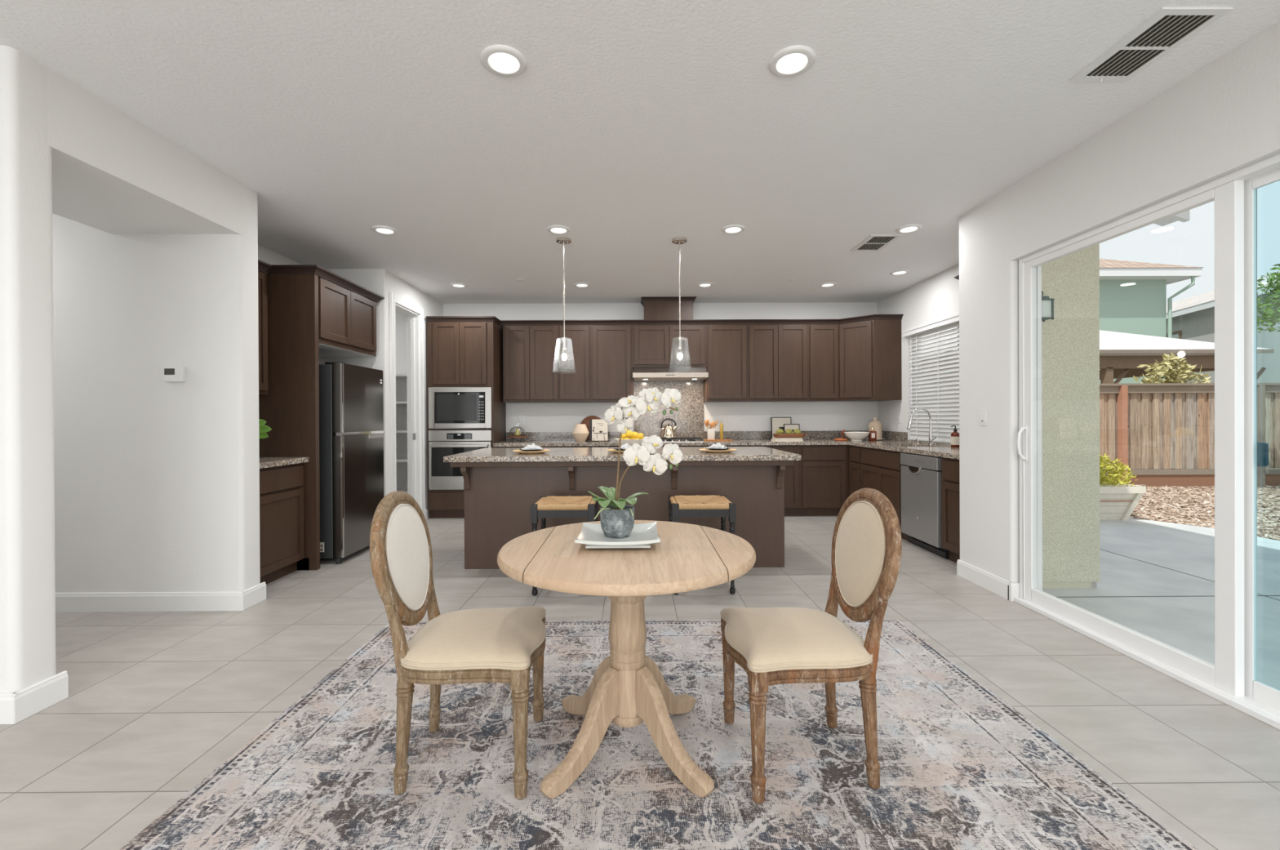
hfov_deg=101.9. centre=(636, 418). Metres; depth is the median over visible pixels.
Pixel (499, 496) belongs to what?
kitchen island
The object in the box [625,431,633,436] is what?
lemon
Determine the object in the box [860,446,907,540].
base cabinet
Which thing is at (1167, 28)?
ceiling vent
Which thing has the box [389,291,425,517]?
door frame
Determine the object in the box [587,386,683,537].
potted orchid
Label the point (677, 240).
pendant light
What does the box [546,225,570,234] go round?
recessed light
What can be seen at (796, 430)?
artichoke
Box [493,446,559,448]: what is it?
base cabinet
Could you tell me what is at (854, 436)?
serving bowl
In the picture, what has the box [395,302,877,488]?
wall
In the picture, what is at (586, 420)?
round board
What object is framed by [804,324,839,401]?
upper cabinet
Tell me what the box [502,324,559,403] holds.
upper cabinet
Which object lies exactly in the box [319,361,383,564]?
refrigerator
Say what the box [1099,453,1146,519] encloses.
planter
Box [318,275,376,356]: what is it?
upper cabinet
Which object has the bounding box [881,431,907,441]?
backsplash
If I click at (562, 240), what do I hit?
pendant light
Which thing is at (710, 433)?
utensil crock
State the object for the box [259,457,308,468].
countertop
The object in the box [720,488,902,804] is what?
dining chair
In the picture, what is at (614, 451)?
charger plate
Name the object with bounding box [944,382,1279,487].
wooden fence
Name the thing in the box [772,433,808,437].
dough bowl
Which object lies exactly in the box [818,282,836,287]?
recessed light
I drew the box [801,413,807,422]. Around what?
wall outlet
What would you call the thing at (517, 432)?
pear
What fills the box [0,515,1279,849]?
floor
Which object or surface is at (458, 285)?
recessed light
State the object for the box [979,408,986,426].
light switch
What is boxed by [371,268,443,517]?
wall
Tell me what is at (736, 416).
wall outlet
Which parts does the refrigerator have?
edge trim, edge trim, freezer door, fresh food door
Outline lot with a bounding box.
[1137,468,1214,469]
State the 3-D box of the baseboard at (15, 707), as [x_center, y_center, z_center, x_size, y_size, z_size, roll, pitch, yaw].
[-4.419,1.180,2.802,3.810,0.118,1.436,0,0,0]
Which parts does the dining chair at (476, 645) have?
frame, leg, panel, leg, seat frame, leg, leg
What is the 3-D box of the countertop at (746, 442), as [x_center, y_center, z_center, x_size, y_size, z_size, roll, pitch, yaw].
[0.744,0.307,6.613,4.957,0.040,0.639,0,0,0]
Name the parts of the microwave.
glass door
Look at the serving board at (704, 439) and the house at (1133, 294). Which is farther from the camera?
the house at (1133, 294)
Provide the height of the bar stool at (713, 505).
0.630 m
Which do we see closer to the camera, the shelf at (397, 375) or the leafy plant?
the leafy plant
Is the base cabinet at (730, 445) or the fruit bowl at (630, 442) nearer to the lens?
the fruit bowl at (630, 442)
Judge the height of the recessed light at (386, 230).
0.013 m
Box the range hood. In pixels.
[632,366,708,381]
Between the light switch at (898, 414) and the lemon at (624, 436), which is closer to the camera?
the lemon at (624, 436)
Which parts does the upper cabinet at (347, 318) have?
door, door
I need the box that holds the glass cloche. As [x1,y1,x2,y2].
[509,422,525,435]
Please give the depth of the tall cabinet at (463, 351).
6.30 m
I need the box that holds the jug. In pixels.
[868,417,881,439]
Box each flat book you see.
[771,437,802,439]
[771,439,803,440]
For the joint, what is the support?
attached to the patio
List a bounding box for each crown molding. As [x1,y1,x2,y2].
[257,259,384,302]
[499,314,903,324]
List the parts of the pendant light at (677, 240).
rod, bulb, lamp shade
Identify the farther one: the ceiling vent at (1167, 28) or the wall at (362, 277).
the wall at (362, 277)
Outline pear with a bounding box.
[514,427,519,435]
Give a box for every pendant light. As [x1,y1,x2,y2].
[551,236,576,373]
[668,236,692,373]
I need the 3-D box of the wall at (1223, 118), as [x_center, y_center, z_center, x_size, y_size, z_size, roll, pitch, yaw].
[2.583,-0.154,-0.592,0.160,2.743,9.190,0,0,0]
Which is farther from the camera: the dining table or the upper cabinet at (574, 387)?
the upper cabinet at (574, 387)
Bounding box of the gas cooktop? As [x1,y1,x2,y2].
[661,437,704,442]
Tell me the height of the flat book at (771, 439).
0.018 m
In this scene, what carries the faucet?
on the countertop at (940, 451)
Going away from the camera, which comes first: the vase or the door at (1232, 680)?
the door at (1232, 680)
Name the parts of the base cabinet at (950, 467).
drawer, door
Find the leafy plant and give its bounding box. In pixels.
[258,418,271,439]
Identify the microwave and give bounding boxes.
[428,386,492,428]
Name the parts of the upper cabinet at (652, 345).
door, door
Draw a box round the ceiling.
[0,0,1279,303]
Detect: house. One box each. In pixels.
[920,258,1204,419]
[1166,271,1279,382]
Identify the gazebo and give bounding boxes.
[920,327,1274,383]
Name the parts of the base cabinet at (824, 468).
drawer, door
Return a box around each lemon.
[621,433,627,438]
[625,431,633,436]
[631,431,638,437]
[636,432,644,439]
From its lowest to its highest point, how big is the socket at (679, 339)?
0.100 m
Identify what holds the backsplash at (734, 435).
attached to the wall at (753, 415)
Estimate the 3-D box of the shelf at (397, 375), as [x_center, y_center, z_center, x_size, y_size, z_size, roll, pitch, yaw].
[-3.511,-0.544,6.713,1.615,0.028,0.388,0,0,0]
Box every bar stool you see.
[530,495,598,595]
[668,494,736,594]
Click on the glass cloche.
(517, 423)
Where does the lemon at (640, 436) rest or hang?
in the fruit bowl at (630, 442)
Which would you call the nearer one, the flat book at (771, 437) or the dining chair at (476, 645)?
the dining chair at (476, 645)
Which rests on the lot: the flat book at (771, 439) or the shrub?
the shrub
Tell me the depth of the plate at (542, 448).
4.32 m
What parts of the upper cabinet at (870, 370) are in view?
door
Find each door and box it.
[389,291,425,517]
[1014,152,1279,729]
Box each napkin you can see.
[521,443,542,449]
[617,442,631,448]
[707,442,728,448]
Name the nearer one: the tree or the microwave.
the microwave
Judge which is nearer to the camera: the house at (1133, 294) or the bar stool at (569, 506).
the bar stool at (569, 506)
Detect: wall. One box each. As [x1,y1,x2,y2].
[0,44,260,693]
[257,244,372,368]
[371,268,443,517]
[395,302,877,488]
[877,263,959,439]
[959,21,1279,582]
[1041,243,1099,588]
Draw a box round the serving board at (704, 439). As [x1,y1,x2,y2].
[704,439,732,440]
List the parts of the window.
sill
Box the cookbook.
[589,419,608,440]
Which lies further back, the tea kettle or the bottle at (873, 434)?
the tea kettle
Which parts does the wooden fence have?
cap rail, rail, post, rail, post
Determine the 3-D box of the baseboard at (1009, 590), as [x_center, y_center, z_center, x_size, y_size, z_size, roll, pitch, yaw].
[2.531,1.158,-0.590,0.076,0.118,9.185,0,0,0]
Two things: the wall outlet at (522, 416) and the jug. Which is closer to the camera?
the jug
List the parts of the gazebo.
post, eave trim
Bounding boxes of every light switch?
[897,413,900,422]
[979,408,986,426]
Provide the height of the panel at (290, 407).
2.400 m
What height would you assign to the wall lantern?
0.213 m
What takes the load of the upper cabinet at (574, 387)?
attached to the wall at (753, 415)
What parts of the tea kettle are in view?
handle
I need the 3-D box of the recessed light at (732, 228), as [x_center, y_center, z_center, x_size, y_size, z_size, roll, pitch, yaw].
[0.780,-1.526,4.200,0.192,0.013,0.192,0,0,0]
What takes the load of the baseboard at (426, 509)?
attached to the wall at (384, 282)
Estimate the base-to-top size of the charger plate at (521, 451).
0.025 m
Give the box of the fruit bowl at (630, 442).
[613,438,643,446]
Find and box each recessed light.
[371,225,397,235]
[449,282,467,288]
[480,44,527,76]
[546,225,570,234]
[573,282,590,287]
[696,282,713,287]
[720,224,745,234]
[768,44,815,77]
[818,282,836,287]
[889,269,910,275]
[895,223,922,233]
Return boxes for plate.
[512,448,551,453]
[519,448,543,450]
[606,448,624,453]
[699,448,736,453]
[706,447,730,449]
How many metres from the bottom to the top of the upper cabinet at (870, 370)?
0.980 m
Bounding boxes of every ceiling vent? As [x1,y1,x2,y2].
[849,234,901,252]
[1068,7,1232,82]
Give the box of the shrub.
[1133,351,1211,469]
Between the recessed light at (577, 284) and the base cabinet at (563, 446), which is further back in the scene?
the base cabinet at (563, 446)
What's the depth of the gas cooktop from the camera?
6.42 m
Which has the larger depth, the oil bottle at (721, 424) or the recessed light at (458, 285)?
the oil bottle at (721, 424)
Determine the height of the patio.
0.200 m
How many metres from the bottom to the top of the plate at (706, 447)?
0.012 m
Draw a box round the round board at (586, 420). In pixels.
[581,415,600,439]
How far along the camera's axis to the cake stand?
6.59 m
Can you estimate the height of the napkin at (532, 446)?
0.056 m
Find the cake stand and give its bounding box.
[506,435,528,441]
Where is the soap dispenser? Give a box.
[951,425,959,447]
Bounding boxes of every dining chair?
[369,490,546,799]
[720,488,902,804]
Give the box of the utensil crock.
[706,428,715,439]
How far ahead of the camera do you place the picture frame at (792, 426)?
6.82 m
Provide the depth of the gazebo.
12.28 m
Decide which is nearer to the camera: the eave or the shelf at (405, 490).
the eave
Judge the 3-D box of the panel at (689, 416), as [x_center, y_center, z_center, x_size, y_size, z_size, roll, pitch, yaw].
[0.427,-0.162,6.920,0.930,0.669,0.021,0,0,0]
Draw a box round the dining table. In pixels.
[497,520,755,798]
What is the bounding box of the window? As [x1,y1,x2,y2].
[906,321,959,445]
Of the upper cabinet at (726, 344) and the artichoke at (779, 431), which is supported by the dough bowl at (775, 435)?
the artichoke at (779, 431)
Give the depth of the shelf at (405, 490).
6.73 m
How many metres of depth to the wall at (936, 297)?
6.14 m
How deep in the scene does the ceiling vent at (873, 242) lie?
4.55 m
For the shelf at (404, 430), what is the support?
attached to the wall at (384, 282)
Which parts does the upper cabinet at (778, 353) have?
door, door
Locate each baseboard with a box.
[0,582,266,724]
[425,508,427,519]
[956,559,1019,600]
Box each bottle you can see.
[720,420,723,439]
[868,427,876,440]
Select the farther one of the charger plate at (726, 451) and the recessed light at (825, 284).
the recessed light at (825, 284)
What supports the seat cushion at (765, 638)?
on the dining chair at (774, 646)
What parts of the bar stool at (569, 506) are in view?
leg, leg, seat rail, rush seat, leg, leg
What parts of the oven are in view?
handle, door glass, control panel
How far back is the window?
5.76 m
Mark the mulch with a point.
(1174, 488)
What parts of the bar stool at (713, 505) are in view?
leg, leg, rush seat, seat rail, leg, leg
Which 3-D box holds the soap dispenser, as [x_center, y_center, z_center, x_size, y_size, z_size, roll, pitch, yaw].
[3.117,0.173,5.077,0.079,0.215,0.079,0,0,32]
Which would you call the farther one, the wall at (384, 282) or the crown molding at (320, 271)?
the wall at (384, 282)
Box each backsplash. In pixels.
[506,430,868,440]
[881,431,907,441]
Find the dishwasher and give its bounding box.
[900,452,948,559]
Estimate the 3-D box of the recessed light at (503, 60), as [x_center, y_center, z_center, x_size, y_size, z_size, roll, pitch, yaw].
[-0.564,-1.514,2.207,0.192,0.013,0.192,0,0,0]
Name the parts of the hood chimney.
crown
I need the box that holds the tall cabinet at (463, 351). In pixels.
[426,315,506,517]
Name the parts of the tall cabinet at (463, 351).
door, drawer, crown, door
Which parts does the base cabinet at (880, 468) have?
door, drawer, door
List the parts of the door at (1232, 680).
handle, fixed panel, latch plate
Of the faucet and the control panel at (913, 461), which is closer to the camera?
the control panel at (913, 461)
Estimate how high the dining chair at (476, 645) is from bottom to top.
0.956 m
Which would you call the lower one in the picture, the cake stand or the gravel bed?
the gravel bed
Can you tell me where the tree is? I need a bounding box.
[1257,263,1279,333]
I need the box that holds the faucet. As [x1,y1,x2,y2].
[906,407,936,444]
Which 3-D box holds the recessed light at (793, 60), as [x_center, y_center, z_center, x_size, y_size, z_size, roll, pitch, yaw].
[0.663,-1.520,2.219,0.192,0.013,0.192,0,0,0]
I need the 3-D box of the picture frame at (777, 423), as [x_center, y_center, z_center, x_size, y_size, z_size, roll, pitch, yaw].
[1.911,0.132,6.854,0.264,0.299,0.045,0,0,0]
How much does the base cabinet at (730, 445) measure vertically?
0.874 m
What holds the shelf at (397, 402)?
attached to the wall at (384, 282)
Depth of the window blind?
5.64 m
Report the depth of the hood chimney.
6.60 m
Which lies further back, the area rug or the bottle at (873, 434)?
the bottle at (873, 434)
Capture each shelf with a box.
[395,373,407,377]
[395,401,407,404]
[395,429,407,432]
[396,457,407,462]
[396,488,407,493]
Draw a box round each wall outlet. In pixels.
[519,414,524,423]
[733,413,739,422]
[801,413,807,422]
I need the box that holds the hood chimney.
[640,296,696,319]
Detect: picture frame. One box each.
[770,417,791,437]
[783,423,799,433]
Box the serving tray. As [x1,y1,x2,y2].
[574,521,660,548]
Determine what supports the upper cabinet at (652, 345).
attached to the wall at (753, 415)
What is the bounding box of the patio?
[1042,517,1279,689]
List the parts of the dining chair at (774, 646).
leg, leg, seat frame, leg, panel, frame, leg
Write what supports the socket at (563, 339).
attached to the pendant light at (562, 240)
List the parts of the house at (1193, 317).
pane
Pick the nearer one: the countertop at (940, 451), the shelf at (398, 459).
the countertop at (940, 451)
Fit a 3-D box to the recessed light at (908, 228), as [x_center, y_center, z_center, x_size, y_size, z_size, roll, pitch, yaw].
[2.205,-1.533,4.207,0.192,0.013,0.192,0,0,0]
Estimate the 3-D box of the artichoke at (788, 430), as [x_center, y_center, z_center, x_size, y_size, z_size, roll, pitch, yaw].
[1.935,0.175,6.596,0.093,0.092,0.098,0,0,0]
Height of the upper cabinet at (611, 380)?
0.980 m
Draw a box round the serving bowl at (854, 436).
[844,431,870,440]
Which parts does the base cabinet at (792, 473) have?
drawer, door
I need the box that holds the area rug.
[120,618,1198,849]
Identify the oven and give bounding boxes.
[428,430,492,489]
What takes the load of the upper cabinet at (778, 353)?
attached to the wall at (753, 415)
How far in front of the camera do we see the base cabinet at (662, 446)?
6.33 m
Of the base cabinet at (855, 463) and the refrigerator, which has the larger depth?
the base cabinet at (855, 463)
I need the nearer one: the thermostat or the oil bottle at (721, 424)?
the thermostat
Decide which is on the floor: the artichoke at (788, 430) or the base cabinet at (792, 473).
the base cabinet at (792, 473)
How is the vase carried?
on the countertop at (746, 442)
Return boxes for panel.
[258,272,319,569]
[633,381,703,431]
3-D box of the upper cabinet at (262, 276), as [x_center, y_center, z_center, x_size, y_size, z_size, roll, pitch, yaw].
[-3.118,-0.681,3.851,0.328,0.980,0.670,0,0,0]
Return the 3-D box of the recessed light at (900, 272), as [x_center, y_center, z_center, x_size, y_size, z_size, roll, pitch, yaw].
[2.779,-1.539,5.486,0.192,0.013,0.192,0,0,0]
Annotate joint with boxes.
[1057,548,1279,599]
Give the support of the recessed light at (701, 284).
in the ceiling
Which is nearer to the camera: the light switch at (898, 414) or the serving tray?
the serving tray
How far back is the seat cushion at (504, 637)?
1.77 m
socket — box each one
[560,337,568,349]
[676,337,683,348]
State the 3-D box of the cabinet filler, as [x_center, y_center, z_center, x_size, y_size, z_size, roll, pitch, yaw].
[2.895,0.756,6.643,0.655,0.874,0.600,0,0,0]
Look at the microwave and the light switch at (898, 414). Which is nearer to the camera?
the microwave
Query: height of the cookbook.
0.272 m
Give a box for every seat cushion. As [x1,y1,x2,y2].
[400,605,546,668]
[720,607,872,671]
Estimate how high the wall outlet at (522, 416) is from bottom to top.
0.120 m
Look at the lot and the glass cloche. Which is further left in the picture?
the glass cloche
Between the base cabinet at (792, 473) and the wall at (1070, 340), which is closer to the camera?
the wall at (1070, 340)
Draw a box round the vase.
[572,423,589,441]
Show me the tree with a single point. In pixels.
(1268, 312)
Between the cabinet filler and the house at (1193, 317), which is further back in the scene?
the house at (1193, 317)
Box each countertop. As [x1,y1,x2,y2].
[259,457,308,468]
[443,446,801,462]
[493,439,892,446]
[847,440,959,459]
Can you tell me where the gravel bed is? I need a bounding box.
[1129,484,1279,540]
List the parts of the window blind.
ladder cord, rail, ladder cord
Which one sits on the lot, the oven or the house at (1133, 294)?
the house at (1133, 294)
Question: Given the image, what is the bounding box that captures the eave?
[1153,209,1190,226]
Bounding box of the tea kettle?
[660,417,677,438]
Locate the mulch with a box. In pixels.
[1131,486,1279,529]
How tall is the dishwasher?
0.870 m
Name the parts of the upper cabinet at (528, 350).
door, door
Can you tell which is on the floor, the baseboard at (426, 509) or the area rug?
the area rug
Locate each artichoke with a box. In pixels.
[776,428,783,434]
[785,428,792,433]
[792,428,800,433]
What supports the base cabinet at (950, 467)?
on the floor
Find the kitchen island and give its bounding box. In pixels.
[449,460,794,568]
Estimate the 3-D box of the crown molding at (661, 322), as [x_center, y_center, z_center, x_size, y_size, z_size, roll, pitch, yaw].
[0.740,-1.220,6.428,4.960,0.056,0.345,0,0,0]
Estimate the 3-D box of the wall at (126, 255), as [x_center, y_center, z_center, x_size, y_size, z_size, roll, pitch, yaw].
[-4.476,-0.133,2.799,3.880,2.743,1.406,0,0,0]
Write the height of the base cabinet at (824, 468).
0.874 m
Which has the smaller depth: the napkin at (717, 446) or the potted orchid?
the potted orchid
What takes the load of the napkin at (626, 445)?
on the plate
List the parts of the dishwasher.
handle, door, control panel, toe panel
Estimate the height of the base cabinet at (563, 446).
0.874 m
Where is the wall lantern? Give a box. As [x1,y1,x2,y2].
[1041,290,1054,321]
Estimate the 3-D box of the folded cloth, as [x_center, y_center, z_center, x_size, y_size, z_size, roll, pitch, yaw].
[2.571,0.264,6.535,0.150,0.030,0.120,0,0,0]
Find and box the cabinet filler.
[847,444,848,497]
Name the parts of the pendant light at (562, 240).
rod, lamp shade, bulb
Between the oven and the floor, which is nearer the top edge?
the oven
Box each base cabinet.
[259,462,304,584]
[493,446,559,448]
[560,445,618,447]
[662,445,709,446]
[725,444,753,446]
[753,444,800,515]
[799,444,847,515]
[848,444,861,495]
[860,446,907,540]
[942,457,959,562]
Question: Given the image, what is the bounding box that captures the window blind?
[902,313,959,442]
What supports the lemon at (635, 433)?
in the fruit bowl at (630, 442)
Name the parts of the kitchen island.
corbel plate, corbel plate, corbel plate, corbel plate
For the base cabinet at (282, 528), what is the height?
0.874 m
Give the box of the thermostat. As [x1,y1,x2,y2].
[163,366,186,382]
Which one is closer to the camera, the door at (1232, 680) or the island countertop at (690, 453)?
the door at (1232, 680)
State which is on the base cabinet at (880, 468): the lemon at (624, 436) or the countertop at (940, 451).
the countertop at (940, 451)
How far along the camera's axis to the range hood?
6.49 m
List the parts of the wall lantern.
glass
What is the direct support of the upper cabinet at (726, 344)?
attached to the wall at (753, 415)
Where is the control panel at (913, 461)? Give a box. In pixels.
[902,455,932,467]
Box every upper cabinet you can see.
[257,269,267,394]
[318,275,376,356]
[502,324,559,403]
[559,324,591,402]
[590,324,633,402]
[632,324,706,368]
[702,324,747,401]
[746,324,808,401]
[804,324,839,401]
[832,319,902,401]
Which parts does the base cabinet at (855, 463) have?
drawer, door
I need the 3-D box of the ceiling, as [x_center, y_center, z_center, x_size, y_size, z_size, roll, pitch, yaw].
[-1.508,-1.612,0.932,9.810,0.200,12.290,0,0,0]
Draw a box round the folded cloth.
[834,438,848,440]

